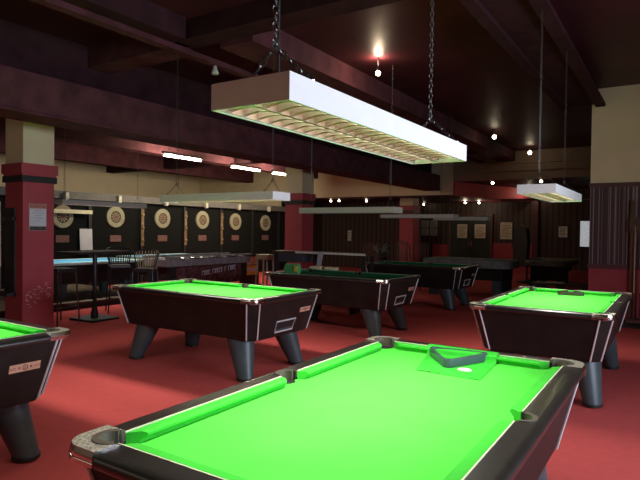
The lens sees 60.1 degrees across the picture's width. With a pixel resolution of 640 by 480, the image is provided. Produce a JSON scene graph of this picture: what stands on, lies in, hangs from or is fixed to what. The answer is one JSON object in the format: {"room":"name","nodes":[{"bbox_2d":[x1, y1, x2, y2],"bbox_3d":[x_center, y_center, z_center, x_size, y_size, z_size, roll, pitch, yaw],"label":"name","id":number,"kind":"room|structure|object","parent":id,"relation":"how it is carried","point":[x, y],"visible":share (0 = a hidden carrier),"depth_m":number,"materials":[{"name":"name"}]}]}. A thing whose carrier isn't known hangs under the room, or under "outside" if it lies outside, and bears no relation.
{"room":"games hall","nodes":[
{"label":"games hall","id":0,"kind":"room"},
{"bbox_2d":[1,118,57,326],"bbox_3d":[-4.223,-0.645,8.056,0.540,3.880,0.540,1,1,33],"label":"pillar","id":1,"kind":"structure","parent":0,"point":[29,172],"depth_m":7.89,"materials":[{"name":"red paint"}]},
{"bbox_2d":[0,208,15,296],"bbox_3d":[-4.576,0.167,7.946,0.540,1.250,0.120,1,1,33],"label":"cue rack","id":2,"kind":"object","parent":1,"relation":"attached to","point":[9,218],"visible":1,"depth_m":7.89,"materials":[{"name":"wood"}]},
{"bbox_2d":[0,291,15,296],"bbox_3d":[-4.585,0.767,7.957,0.540,0.050,0.120,1,1,33],"label":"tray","id":3,"kind":"object","parent":2,"relation":"on","point":[2,293],"depth_m":7.84,"materials":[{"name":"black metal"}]},
{"bbox_2d":[29,204,45,230],"bbox_3d":[-4.038,-0.325,7.919,0.014,0.380,0.250,1,1,33],"label":"notice","id":4,"kind":"object","parent":1,"relation":"attached to","point":[37,212],"visible":1,"depth_m":7.91,"materials":[{"name":"white paper"}]},
{"bbox_2d":[0,153,199,197],"bbox_3d":[-9.033,-0.872,17.138,0.200,3.880,25.000,1,1,33],"label":"wall","id":5,"kind":"structure","parent":0,"point":[79,177],"depth_m":19.70,"materials":[{"name":"beige paint"}]},
{"bbox_2d":[0,195,284,288],"bbox_3d":[-4.598,-0.010,15.650,0.100,2.330,12.100,1,1,33],"label":"wall partition","id":6,"kind":"structure","parent":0,"point":[129,231],"depth_m":16.04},
{"bbox_2d":[55,235,68,242],"bbox_3d":[-6.129,-0.027,13.159,0.030,0.170,0.340,1,1,33],"label":"panel","id":7,"kind":"object","parent":6,"relation":"attached to","point":[58,238],"visible":1,"depth_m":13.13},
{"bbox_2d":[54,205,72,227],"bbox_3d":[-6.115,-0.558,13.145,0.045,0.550,0.550,1,1,33],"label":"dartboard","id":8,"kind":"object","parent":6,"relation":"attached to","point":[61,220],"visible":0.84,"depth_m":13.13,"materials":[{"name":"beige wicker"}]},
{"bbox_2d":[54,209,92,213],"bbox_3d":[-6.039,-0.680,13.134,0.180,0.090,1.320,1,1,33],"label":"strip light","id":9,"kind":"object","parent":6,"relation":"attached to","point":[55,210],"visible":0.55,"depth_m":13.22,"materials":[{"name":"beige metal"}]},
{"bbox_2d":[78,229,92,250],"bbox_3d":[-5.697,0.001,13.598,0.200,0.550,0.420,1,1,33],"label":"sheet","id":10,"kind":"object","parent":6,"relation":"attached to","point":[86,244],"visible":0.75,"depth_m":13.63,"materials":[{"name":"white paper"}]},
{"bbox_2d":[87,200,91,284],"bbox_3d":[-5.730,0.093,13.763,0.050,2.160,0.080,1,1,33],"label":"trim","id":11,"kind":"structure","parent":6,"relation":"attached to","point":[89,207],"depth_m":13.74,"materials":[{"name":"black paint"}]},
{"bbox_2d":[106,207,124,227],"bbox_3d":[-5.314,-0.598,14.384,0.045,0.550,0.550,1,1,33],"label":"dartboard","id":12,"kind":"object","parent":6,"relation":"attached to","point":[115,217],"visible":0.97,"depth_m":14.36,"materials":[{"name":"beige wicker"}]},
{"bbox_2d":[139,203,142,282],"bbox_3d":[-4.873,0.081,15.090,0.050,2.160,0.080,1,1,33],"label":"trim","id":13,"kind":"structure","parent":6,"relation":"attached to","point":[140,246],"depth_m":15.06,"materials":[{"name":"black paint"}]},
{"bbox_2d":[0,186,284,211],"bbox_3d":[-4.491,-1.093,15.571,0.120,0.180,12.100,1,1,33],"label":"trim","id":14,"kind":"structure","parent":6,"relation":"attached to","point":[57,194],"depth_m":14.92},
{"bbox_2d":[141,209,144,245],"bbox_3d":[-4.810,-0.338,15.046,0.085,1.000,0.090,1,1,33],"label":"fitting","id":15,"kind":"object","parent":6,"relation":"attached to","point":[142,210],"visible":1,"depth_m":15.04,"materials":[{"name":"brown wood"}]},
{"bbox_2d":[154,209,169,227],"bbox_3d":[-4.466,-0.610,15.697,0.045,0.550,0.550,1,1,33],"label":"dartboard","id":16,"kind":"object","parent":6,"relation":"attached to","point":[162,216],"visible":1,"depth_m":15.67,"materials":[{"name":"beige wicker"}]},
{"bbox_2d":[184,211,187,244],"bbox_3d":[-3.958,-0.350,16.364,0.085,1.000,0.090,1,1,33],"label":"fitting","id":17,"kind":"object","parent":6,"relation":"attached to","point":[185,212],"visible":1,"depth_m":16.35,"materials":[{"name":"brown wood"}]},
{"bbox_2d":[195,211,208,228],"bbox_3d":[-3.613,-0.615,17.018,0.045,0.550,0.550,1,1,33],"label":"dartboard","id":18,"kind":"object","parent":6,"relation":"attached to","point":[202,218],"visible":1,"depth_m":16.99,"materials":[{"name":"beige wicker"}]},
{"bbox_2d":[220,213,223,243],"bbox_3d":[-3.117,-0.361,17.666,0.085,1.000,0.090,1,1,33],"label":"fitting","id":19,"kind":"object","parent":6,"relation":"attached to","point":[222,217],"visible":1,"depth_m":17.65,"materials":[{"name":"brown wood"}]},
{"bbox_2d":[229,213,240,229],"bbox_3d":[-2.792,-0.603,18.290,0.045,0.550,0.550,1,1,33],"label":"dartboard","id":20,"kind":"object","parent":6,"relation":"attached to","point":[235,219],"visible":1,"depth_m":18.26,"materials":[{"name":"beige wicker"}]},
{"bbox_2d":[250,210,253,253],"bbox_3d":[-2.338,0.045,19.012,0.050,2.160,0.080,1,1,33],"label":"trim","id":21,"kind":"structure","parent":6,"relation":"attached to","point":[252,211],"depth_m":18.97,"materials":[{"name":"black paint"}]},
{"bbox_2d":[260,215,270,230],"bbox_3d":[-1.933,-0.602,19.620,0.045,0.550,0.550,1,1,33],"label":"dartboard","id":22,"kind":"object","parent":6,"relation":"attached to","point":[265,222],"visible":1,"depth_m":19.59,"materials":[{"name":"beige wicker"}]},
{"bbox_2d":[277,211,279,269],"bbox_3d":[-1.525,0.034,20.272,0.050,2.160,0.080,1,1,33],"label":"trim","id":23,"kind":"structure","parent":6,"relation":"attached to","point":[278,214],"depth_m":20.25,"materials":[{"name":"black paint"}]},
{"bbox_2d":[284,167,315,268],"bbox_3d":[-0.510,-0.695,13.657,0.580,3.880,0.580,1,1,33],"label":"pillar","id":24,"kind":"structure","parent":0,"point":[298,226],"depth_m":13.46,"materials":[{"name":"red paint"}]},
{"bbox_2d":[0,263,639,479],"bbox_3d":[-0.661,1.328,11.749,19.800,0.100,25.000,1,1,33],"label":"floor","id":25,"kind":"structure","parent":0,"point":[93,382],"depth_m":5.57,"materials":[{"name":"red carpet"}]},
{"bbox_2d":[0,318,70,461],"bbox_3d":[-2.797,0.975,3.625,2.136,0.838,1.226,1,1,33],"label":"pool table","id":26,"kind":"object","parent":25,"relation":"on","point":[28,351],"visible":1,"depth_m":3.44,"materials":[{"name":"black laminate"}]},
{"bbox_2d":[0,322,45,333],"bbox_3d":[-2.128,0.593,3.768,0.837,0.043,0.046,1,1,33],"label":"cushion","id":27,"kind":"object","parent":26,"relation":"on","point":[11,327],"depth_m":3.68,"materials":[{"name":"green fabric"}]},
{"bbox_2d":[0,284,120,317],"bbox_3d":[-5.582,1.157,11.147,3.180,0.130,3.290,1,1,33],"label":"step","id":28,"kind":"structure","parent":25,"relation":"on","point":[84,291],"depth_m":10.68,"materials":[{"name":"black paint"}]},
{"bbox_2d":[54,257,143,299],"bbox_3d":[-4.750,0.753,11.111,1.160,0.699,2.060,1,1,33],"label":"pool table","id":29,"kind":"object","parent":28,"relation":"on","point":[84,266],"visible":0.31,"depth_m":10.83,"materials":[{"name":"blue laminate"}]},
{"bbox_2d":[54,258,107,261],"bbox_3d":[-5.140,0.423,11.361,0.040,0.042,1.780,1,1,33],"label":"cushion","id":30,"kind":"object","parent":29,"relation":"on","point":[82,259],"depth_m":11.51,"materials":[{"name":"blue fabric"}]},
{"bbox_2d":[53,267,79,325],"bbox_3d":[-4.037,0.862,8.569,0.432,0.856,0.436,1,1,25],"label":"bar stool","id":31,"kind":"object","parent":25,"relation":"on","point":[57,270],"visible":0.74,"depth_m":8.64,"materials":[{"name":"black metal"}]},
{"bbox_2d":[54,250,133,322],"bbox_3d":[-3.653,0.734,8.974,0.600,1.105,1.100,1,1,28],"label":"bar table","id":32,"kind":"object","parent":25,"relation":"on","point":[95,317],"visible":0.92,"depth_m":8.94,"materials":[{"name":"black metal"}]},
{"bbox_2d":[105,246,131,312],"bbox_3d":[-3.583,0.697,9.885,0.453,1.151,0.450,0,1,-27],"label":"bar stool","id":33,"kind":"object","parent":25,"relation":"on","point":[110,265],"visible":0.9,"depth_m":9.94,"materials":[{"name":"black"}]},
{"bbox_2d":[131,250,159,283],"bbox_3d":[-3.038,0.729,9.620,0.453,1.111,0.450,1,1,-2],"label":"bar stool","id":34,"kind":"object","parent":25,"relation":"on","point":[139,269],"visible":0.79,"depth_m":9.72,"materials":[{"name":"wood"}]},
{"bbox_2d":[116,253,209,283],"bbox_3d":[-3.775,0.787,13.637,1.160,0.830,2.060,1,1,33],"label":"pool table","id":35,"kind":"object","parent":25,"relation":"on","point":[161,270],"visible":0.21,"depth_m":12.94,"materials":[{"name":"black laminate"}]},
{"bbox_2d":[143,252,251,283],"bbox_3d":[-2.573,0.781,12.087,1.140,0.930,2.540,1,1,33],"label":"table","id":36,"kind":"object","parent":25,"relation":"on","point":[226,272],"visible":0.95,"depth_m":11.78,"materials":[{"name":"black wood"}]},
{"bbox_2d":[112,279,321,381],"bbox_3d":[-1.180,0.950,6.248,2.136,0.838,1.226,1,1,33],"label":"pool table","id":37,"kind":"object","parent":25,"relation":"on","point":[243,314],"visible":1,"depth_m":5.81,"materials":[{"name":"black laminate"}]},
{"bbox_2d":[128,280,184,286],"bbox_3d":[-1.965,0.541,6.751,0.046,0.043,0.880,1,1,33],"label":"cushion","id":38,"kind":"object","parent":37,"relation":"on","point":[166,283],"depth_m":6.76,"materials":[{"name":"green fabric"}]},
{"bbox_2d":[192,280,241,286],"bbox_3d":[-1.312,0.548,6.907,0.837,0.043,0.046,1,1,33],"label":"cushion","id":39,"kind":"object","parent":37,"relation":"on","point":[201,282],"depth_m":6.88,"materials":[{"name":"green fabric"}]},
{"bbox_2d":[248,285,306,291],"bbox_3d":[-0.511,0.568,6.391,0.837,0.043,0.046,1,1,33],"label":"cushion","id":40,"kind":"object","parent":37,"relation":"on","point":[257,287],"depth_m":6.38,"materials":[{"name":"green fabric"}]},
{"bbox_2d":[276,319,294,328],"bbox_3d":[-0.367,0.879,5.719,0.040,0.110,0.325,1,1,33],"label":"tray","id":41,"kind":"object","parent":37,"relation":"on","point":[280,323],"depth_m":5.71,"materials":[{"name":"black metal"}]},
{"bbox_2d":[239,254,261,284],"bbox_3d":[-1.774,0.793,13.988,0.260,0.860,0.700,1,1,33],"label":"stand","id":42,"kind":"object","parent":25,"relation":"on","point":[251,266],"visible":0.56,"depth_m":14.04,"materials":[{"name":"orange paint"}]},
{"bbox_2d":[255,254,273,284],"bbox_3d":[-1.314,0.792,13.262,0.375,0.901,0.380,1,1,27],"label":"stool","id":43,"kind":"object","parent":25,"relation":"on","point":[263,257],"visible":0.73,"depth_m":13.18,"materials":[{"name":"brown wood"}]},
{"bbox_2d":[272,250,375,272],"bbox_3d":[0.034,0.766,11.108,2.200,1.065,0.455,1,1,33],"label":"table","id":44,"kind":"object","parent":25,"relation":"on","point":[286,256],"visible":0.63,"depth_m":11.19,"materials":[{"name":"brown wood"}]},
{"bbox_2d":[69,336,585,479],"bbox_3d":[0.283,1.040,2.295,1.226,0.838,2.166,1,1,33],"label":"pool table","id":45,"kind":"object","parent":25,"relation":"on","point":[364,410],"visible":0.98,"depth_m":2.00,"materials":[{"name":"fabric"}]},
{"bbox_2d":[124,443,248,479],"bbox_3d":[-0.230,0.659,1.486,0.880,0.043,0.047,1,1,33],"label":"cushion","id":46,"kind":"object","parent":45,"relation":"on","point":[184,463],"depth_m":1.57,"materials":[{"name":"green fabric"}]},
{"bbox_2d":[126,377,286,443],"bbox_3d":[-0.382,0.645,2.146,0.046,0.043,0.849,1,1,33],"label":"cushion","id":47,"kind":"object","parent":45,"relation":"on","point":[150,432],"depth_m":2.05,"materials":[{"name":"green fabric"}]},
{"bbox_2d":[297,342,381,378],"bbox_3d":[0.142,0.638,2.957,0.046,0.043,0.849,1,1,33],"label":"cushion","id":48,"kind":"object","parent":45,"relation":"on","point":[321,368],"depth_m":2.87,"materials":[{"name":"green fabric"}]},
{"bbox_2d":[416,344,498,379],"bbox_3d":[0.702,0.639,2.942,0.435,0.047,0.455,1,1,33],"label":"cloth remnant","id":49,"kind":"object","parent":45,"relation":"on","point":[429,364],"visible":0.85,"depth_m":2.92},
{"bbox_2d":[429,347,486,367],"bbox_3d":[0.717,0.635,2.980,0.324,0.042,0.289,1,1,27],"label":"rack","id":50,"kind":"object","parent":49,"relation":"on","point":[445,362],"visible":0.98,"depth_m":2.93,"materials":[{"name":"grey plastic"}]},
{"bbox_2d":[394,342,548,369],"bbox_3d":[0.806,0.644,3.089,0.880,0.043,0.047,1,1,33],"label":"cushion","id":51,"kind":"object","parent":45,"relation":"on","point":[502,360],"depth_m":2.95,"materials":[{"name":"green fabric"}]},
{"bbox_2d":[443,421,511,479],"bbox_3d":[0.434,0.665,1.618,0.046,0.043,0.849,1,1,33],"label":"cushion","id":52,"kind":"object","parent":45,"relation":"on","point":[468,465],"depth_m":1.67,"materials":[{"name":"green fabric"}]},
{"bbox_2d":[510,367,559,420],"bbox_3d":[0.959,0.658,2.430,0.046,0.043,0.849,1,1,33],"label":"cushion","id":53,"kind":"object","parent":45,"relation":"on","point":[517,412],"depth_m":2.28,"materials":[{"name":"green fabric"}]},
{"bbox_2d":[264,268,420,337],"bbox_3d":[0.330,0.930,8.475,2.136,0.838,1.226,1,1,33],"label":"pool table","id":54,"kind":"object","parent":25,"relation":"on","point":[372,293],"visible":0.89,"depth_m":7.93,"materials":[{"name":"black laminate"}]},
{"bbox_2d":[284,264,300,273],"bbox_3d":[-0.439,0.457,8.796,0.272,0.168,0.118,1,1,33],"label":"snack bag","id":55,"kind":"object","parent":54,"relation":"on","point":[289,268],"visible":0.86,"depth_m":8.75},
{"bbox_2d":[312,269,354,273],"bbox_3d":[0.199,0.528,9.134,0.837,0.043,0.046,1,1,33],"label":"cushion","id":56,"kind":"object","parent":54,"relation":"on","point":[313,270],"depth_m":9.12,"materials":[{"name":"green fabric"}]},
{"bbox_2d":[361,272,409,276],"bbox_3d":[0.999,0.548,8.617,0.837,0.043,0.046,1,1,33],"label":"cushion","id":57,"kind":"object","parent":54,"relation":"on","point":[362,273],"depth_m":8.62,"materials":[{"name":"green fabric"}]},
{"bbox_2d":[373,244,390,261],"bbox_3d":[1.781,0.656,15.864,0.538,1.163,0.580,1,1,2],"label":"potted plant","id":58,"kind":"object","parent":25,"relation":"on","point":[383,252],"visible":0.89,"depth_m":15.80,"materials":[{"name":"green plant"}]},
{"bbox_2d":[397,243,420,290],"bbox_3d":[2.227,0.676,13.904,0.476,1.207,0.449,0,1,-37],"label":"wooden chair","id":59,"kind":"object","parent":25,"relation":"on","point":[398,245],"visible":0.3,"depth_m":13.76,"materials":[{"name":"brown wood"}]},
{"bbox_2d":[412,242,428,261],"bbox_3d":[2.805,0.658,15.358,0.449,1.207,0.476,1,1,3],"label":"wooden chair","id":60,"kind":"object","parent":25,"relation":"on","point":[418,242],"visible":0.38,"depth_m":15.52,"materials":[{"name":"brown wood"}]},
{"bbox_2d":[365,261,479,310],"bbox_3d":[2.052,0.902,11.362,2.136,0.838,1.226,1,1,33],"label":"pool table","id":61,"kind":"object","parent":25,"relation":"on","point":[449,279],"visible":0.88,"depth_m":10.74,"materials":[{"name":"black wood"}]},
{"bbox_2d":[391,261,426,264],"bbox_3d":[1.921,0.500,12.022,0.837,0.043,0.046,1,1,33],"label":"cushion","id":62,"kind":"object","parent":61,"relation":"on","point":[398,262],"depth_m":12.00,"materials":[{"name":"green fabric"}]},
{"bbox_2d":[432,263,468,265],"bbox_3d":[2.721,0.520,11.505,0.837,0.043,0.046,1,1,33],"label":"cushion","id":63,"kind":"object","parent":61,"relation":"on","point":[440,264],"depth_m":11.52,"materials":[{"name":"green fabric"}]},
{"bbox_2d":[423,257,518,295],"bbox_3d":[3.608,0.878,13.273,2.121,0.860,1.263,1,1,33],"label":"covered table","id":64,"kind":"object","parent":25,"relation":"on","point":[498,271],"visible":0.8,"depth_m":12.64,"materials":[{"name":"fabric"}]},
{"bbox_2d":[512,225,530,282],"bbox_3d":[6.157,0.412,16.483,0.600,1.687,0.596,0,1,-27],"label":"swivel chair","id":65,"kind":"object","parent":25,"relation":"on","point":[521,237],"visible":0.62,"depth_m":16.31,"materials":[{"name":"leather"}]},
{"bbox_2d":[469,286,632,407],"bbox_3d":[2.444,1.008,5.705,1.226,0.838,2.136,1,1,33],"label":"pool table","id":66,"kind":"object","parent":25,"relation":"on","point":[525,320],"visible":0.92,"depth_m":4.93,"materials":[{"name":"black wood"}]},
{"bbox_2d":[485,295,509,303],"bbox_3d":[1.783,0.613,5.561,0.046,0.043,0.837,1,1,33],"label":"cushion","id":67,"kind":"object","parent":66,"relation":"on","point":[500,299],"depth_m":5.59,"materials":[{"name":"green fabric"}]},
{"bbox_2d":[509,288,528,297],"bbox_3d":[2.300,0.606,6.361,0.046,0.043,0.837,1,1,33],"label":"cushion","id":68,"kind":"object","parent":66,"relation":"on","point":[523,291],"depth_m":6.28,"materials":[{"name":"green fabric"}]},
{"bbox_2d":[557,290,584,295],"bbox_3d":[2.901,0.609,6.407,0.283,0.042,0.254,1,1,23],"label":"rack","id":69,"kind":"object","parent":66,"relation":"on","point":[562,292],"visible":1,"depth_m":6.30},
{"bbox_2d":[534,288,614,295],"bbox_3d":[2.960,0.613,6.488,0.880,0.043,0.046,1,1,33],"label":"cushion","id":70,"kind":"object","parent":66,"relation":"on","point":[593,293],"depth_m":6.42,"materials":[{"name":"green fabric"}]},
{"bbox_2d":[598,303,611,312],"bbox_3d":[2.599,0.634,5.034,0.046,0.043,0.837,1,1,33],"label":"cushion","id":71,"kind":"object","parent":66,"relation":"on","point":[608,306],"depth_m":4.95,"materials":[{"name":"green fabric"}]},
{"bbox_2d":[609,294,620,302],"bbox_3d":[3.116,0.626,5.834,0.046,0.043,0.837,1,1,33],"label":"cushion","id":72,"kind":"object","parent":66,"relation":"on","point":[615,299],"depth_m":5.70,"materials":[{"name":"green fabric"}]},
{"bbox_2d":[525,258,577,288],"bbox_3d":[5.658,0.902,13.497,1.010,0.860,1.919,1,1,33],"label":"covered table","id":73,"kind":"object","parent":25,"relation":"on","point":[542,270],"visible":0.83,"depth_m":12.85,"materials":[{"name":"fabric"}]},
{"bbox_2d":[532,281,587,289],"bbox_3d":[4.803,1.113,11.075,1.000,0.500,0.440,1,1,33],"label":"table","id":74,"kind":"object","parent":25,"relation":"on","point":[538,283],"visible":0.44,"depth_m":10.96,"materials":[{"name":"black metal"}]},
{"bbox_2d":[0,0,639,153],"bbox_3d":[-0.607,-2.651,11.678,19.800,0.100,25.000,1,1,33],"label":"ceiling","id":75,"kind":"structure","parent":0,"point":[475,79],"depth_m":7.37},
{"bbox_2d":[54,131,146,207],"bbox_3d":[-4.320,-1.660,11.038,0.300,1.970,1.920,1,1,33],"label":"lamp","id":76,"kind":"object","parent":75,"relation":"hanging from","point":[56,201],"visible":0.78,"depth_m":10.83,"materials":[{"name":"grey metal"}]},
{"bbox_2d":[62,0,185,42],"bbox_3d":[-3.658,-2.366,3.205,0.280,0.250,7.450,1,1,33],"label":"ceiling beam","id":77,"kind":"structure","parent":75,"relation":"attached to","point":[146,16],"depth_m":5.79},
{"bbox_2d":[29,0,483,162],"bbox_3d":[-0.446,-2.261,8.423,0.120,0.060,19.700,1,1,33],"label":"ceiling beam","id":78,"kind":"structure","parent":77,"relation":"attached to","point":[59,5],"depth_m":6.03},
{"bbox_2d":[0,132,253,182],"bbox_3d":[-8.055,-2.442,13.337,0.300,0.580,19.700,1,1,33],"label":"ceiling beam","id":79,"kind":"structure","parent":75,"relation":"attached to","point":[79,153],"depth_m":16.65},
{"bbox_2d":[88,36,190,73],"bbox_3d":[-2.325,-2.402,7.046,1.550,0.280,0.350,1,1,33],"label":"ceiling beam","id":80,"kind":"structure","parent":75,"relation":"attached to","point":[126,53],"depth_m":7.00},
{"bbox_2d":[0,117,317,178],"bbox_3d":[-5.577,-2.404,11.736,0.400,0.530,19.700,1,1,33],"label":"ceiling beam","id":81,"kind":"structure","parent":75,"relation":"attached to","point":[71,136],"depth_m":13.18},
{"bbox_2d":[162,151,201,160],"bbox_3d":[-3.354,-2.328,13.522,0.100,0.687,1.230,1,1,33],"label":"tube","id":82,"kind":"object","parent":75,"relation":"hanging from","point":[165,153],"visible":0.8,"depth_m":13.48,"materials":[{"name":"white glass"}]},
{"bbox_2d":[106,157,259,172],"bbox_3d":[-3.726,-2.500,17.088,8.700,0.480,0.300,1,1,33],"label":"ceiling beam","id":83,"kind":"structure","parent":75,"relation":"attached to","point":[168,163],"depth_m":17.42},
{"bbox_2d":[0,19,431,172],"bbox_3d":[-1.848,-2.276,9.329,0.120,0.600,19.700,1,1,33],"label":"ceiling beam","id":84,"kind":"structure","parent":75,"relation":"attached to","point":[21,47],"depth_m":7.67,"materials":[{"name":"wood"}]},
{"bbox_2d":[0,64,439,190],"bbox_3d":[-1.768,-1.729,9.281,0.550,0.490,19.700,1,1,33],"label":"ceiling beam","id":85,"kind":"structure","parent":84,"relation":"attached to","point":[26,96],"depth_m":8.18,"materials":[{"name":"wood"}]},
{"bbox_2d":[159,23,289,202],"bbox_3d":[-1.089,-1.472,6.167,1.680,2.085,0.300,1,1,33],"label":"lamp","id":86,"kind":"object","parent":75,"relation":"hanging from","point":[261,196],"visible":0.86,"depth_m":6.01,"materials":[{"name":"white metal"}]},
{"bbox_2d":[230,158,260,171],"bbox_3d":[-2.071,-2.331,15.508,0.100,0.717,1.240,1,1,33],"label":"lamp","id":87,"kind":"object","parent":75,"relation":"hanging from","point":[233,165],"visible":0.8,"depth_m":15.42,"materials":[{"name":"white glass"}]},
{"bbox_2d":[178,0,402,48],"bbox_3d":[1.743,-2.329,4.389,7.930,0.220,0.300,1,1,33],"label":"ceiling beam","id":88,"kind":"structure","parent":75,"relation":"attached to","point":[254,17],"depth_m":5.81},
{"bbox_2d":[211,0,466,163],"bbox_3d":[0.227,-1.420,2.311,0.305,2.019,1.580,1,1,33],"label":"lamp","id":89,"kind":"object","parent":75,"relation":"hanging from","point":[290,101],"visible":1,"depth_m":1.93,"materials":[{"name":"white metal"}]},
{"bbox_2d":[299,67,402,213],"bbox_3d":[0.450,-1.467,8.328,1.620,2.130,0.300,1,1,33],"label":"lamp","id":90,"kind":"object","parent":75,"relation":"hanging from","point":[328,210],"visible":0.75,"depth_m":8.20,"materials":[{"name":"grey metal"}]},
{"bbox_2d":[220,30,514,161],"bbox_3d":[2.273,-2.416,11.308,0.490,0.280,11.900,1,1,33],"label":"ceiling beam","id":91,"kind":"structure","parent":75,"relation":"attached to","point":[327,70],"depth_m":8.22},
{"bbox_2d":[380,112,458,217],"bbox_3d":[2.045,-1.508,11.404,1.600,2.115,0.300,1,1,33],"label":"lamp","id":92,"kind":"object","parent":75,"relation":"hanging from","point":[389,215],"visible":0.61,"depth_m":11.24,"materials":[{"name":"grey metal"}]},
{"bbox_2d":[433,129,491,220],"bbox_3d":[3.340,-1.518,12.949,1.300,2.115,0.300,1,1,33],"label":"lamp","id":93,"kind":"object","parent":75,"relation":"hanging from","point":[482,218],"visible":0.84,"depth_m":12.76,"materials":[{"name":"grey metal"}]},
{"bbox_2d":[459,0,605,110],"bbox_3d":[0.821,-2.290,3.699,0.670,0.300,13.140,1,1,33],"label":"ceiling beam","id":94,"kind":"structure","parent":75,"relation":"attached to","point":[516,25],"depth_m":6.24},
{"bbox_2d":[517,12,581,201],"bbox_3d":[2.432,-1.447,5.738,0.340,2.025,1.600,1,1,33],"label":"lamp","id":95,"kind":"object","parent":75,"relation":"hanging from","point":[545,192],"visible":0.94,"depth_m":5.20,"materials":[{"name":"white metal"}]},
{"bbox_2d":[200,162,452,206],"bbox_3d":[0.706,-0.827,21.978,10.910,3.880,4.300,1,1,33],"label":"bulkhead","id":96,"kind":"object","parent":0,"point":[326,185],"visible":0.19,"depth_m":19.58,"materials":[{"name":"beige paint"}]},
{"bbox_2d":[321,201,421,267],"bbox_3d":[1.952,-0.189,22.191,4.400,2.630,0.200,1,1,33],"label":"wall","id":97,"kind":"structure","parent":0,"point":[365,228],"depth_m":22.36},
{"bbox_2d":[282,195,486,205],"bbox_3d":[0.741,-1.532,22.015,10.900,0.030,4.190,1,1,33],"label":"soffit","id":98,"kind":"structure","parent":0,"point":[422,198],"depth_m":19.93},
{"bbox_2d":[398,198,419,261],"bbox_3d":[3.090,-0.121,19.254,0.580,2.630,0.580,1,1,33],"label":"pillar","id":99,"kind":"structure","parent":0,"point":[408,227],"depth_m":19.05,"materials":[{"name":"red paint"}]},
{"bbox_2d":[282,188,589,270],"bbox_3d":[5.872,-0.344,21.801,19.800,3.060,1.000,1,1,33],"label":"wall","id":100,"kind":"structure","parent":0,"point":[552,215],"depth_m":20.03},
{"bbox_2d":[448,214,492,257],"bbox_3d":[5.761,0.095,21.222,1.700,2.200,0.100,1,1,33],"label":"door","id":101,"kind":"structure","parent":100,"relation":"in","point":[470,247],"depth_m":21.19,"materials":[{"name":"brown wood"}]},
{"bbox_2d":[456,223,467,238],"bbox_3d":[5.492,-0.346,21.361,0.460,0.590,0.030,1,1,33],"label":"framed notice","id":102,"kind":"object","parent":101,"relation":"attached to","point":[461,228],"visible":1,"depth_m":21.36,"materials":[{"name":"beige paper"}]},
{"bbox_2d":[474,223,486,238],"bbox_3d":[6.072,-0.331,20.987,0.480,0.590,0.030,1,1,33],"label":"framed notice","id":103,"kind":"object","parent":101,"relation":"attached to","point":[480,229],"visible":1,"depth_m":20.97,"materials":[{"name":"beige paper"}]},
{"bbox_2d":[432,243,532,273],"bbox_3d":[6.083,0.653,21.060,3.800,1.100,0.030,1,1,33],"label":"trim","id":104,"kind":"structure","parent":100,"relation":"attached to","point":[500,250],"depth_m":20.62,"materials":[{"name":"red paint"}]},
{"bbox_2d":[499,221,512,239],"bbox_3d":[6.903,-0.342,20.521,0.500,0.690,0.030,1,1,33],"label":"framed notice","id":105,"kind":"object","parent":100,"relation":"attached to","point":[505,227],"visible":0.98,"depth_m":20.51,"materials":[{"name":"beige paper"}]},
{"bbox_2d":[501,197,589,257],"bbox_3d":[7.886,-0.260,18.655,3.000,3.060,2.100,1,1,33],"label":"trim","id":106,"kind":"structure","parent":100,"relation":"attached to","point":[536,201],"depth_m":19.82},
{"bbox_2d":[557,226,568,237],"bbox_3d":[8.545,-0.286,19.461,0.350,0.440,0.030,1,1,33],"label":"framed notice","id":107,"kind":"object","parent":100,"relation":"attached to","point":[562,230],"visible":1,"depth_m":19.46,"materials":[{"name":"beige paper"}]},
{"bbox_2d":[579,220,589,247],"bbox_3d":[9.164,-0.210,19.050,0.440,0.960,0.050,1,1,33],"label":"notice","id":108,"kind":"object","parent":100,"relation":"in","point":[583,224],"depth_m":19.09,"materials":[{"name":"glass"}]},
{"bbox_2d":[453,182,531,201],"bbox_3d":[5.910,-1.602,18.621,1.440,0.430,4.280,1,1,33],"label":"ceiling beam","id":109,"kind":"object","parent":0,"point":[491,193],"visible":0.84,"depth_m":18.32,"materials":[{"name":"red paint"}]},
{"bbox_2d":[453,146,590,181],"bbox_3d":[7.886,-2.132,14.792,8.890,0.820,0.160,1,1,33],"label":"fascia","id":110,"kind":"object","parent":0,"point":[577,160],"visible":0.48,"depth_m":15.93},
{"bbox_2d":[463,177,590,188],"bbox_3d":[9.063,-1.758,16.583,8.840,0.040,4.280,1,1,33],"label":"soffit","id":111,"kind":"structure","parent":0,"point":[574,182],"depth_m":17.10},
{"bbox_2d":[588,84,639,319],"bbox_3d":[6.306,-0.504,8.113,4.230,3.880,0.200,1,1,33],"label":"wall","id":112,"kind":"structure","parent":0,"point":[615,136],"depth_m":8.98,"materials":[{"name":"paper"}]},
{"bbox_2d":[587,182,639,269],"bbox_3d":[6.232,-0.193,8.030,4.250,1.400,0.025,1,1,33],"label":"trim","id":113,"kind":"structure","parent":112,"relation":"attached to","point":[618,184],"depth_m":8.97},
{"bbox_2d":[621,320,639,328],"bbox_3d":[6.218,1.377,8.050,4.230,0.120,0.030,1,1,33],"label":"baseboard","id":114,"kind":"structure","parent":112,"relation":"attached to","point":[624,324],"depth_m":8.84,"materials":[{"name":"black paint"}]},
{"bbox_2d":[626,201,639,323],"bbox_3d":[5.031,0.344,8.688,0.360,1.930,0.170,1,1,33],"label":"stand","id":115,"kind":"object","parent":112,"relation":"attached to","point":[634,222],"visible":0.96,"depth_m":8.77,"materials":[{"name":"brown wood"}]},
{"bbox_2d":[632,227,635,318],"bbox_3d":[4.954,0.517,8.724,0.027,1.460,0.027,0,1,-35],"label":"pool cue","id":116,"kind":"object","parent":115,"relation":"on","point":[635,227],"visible":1,"depth_m":8.72,"materials":[{"name":"brown wood"}]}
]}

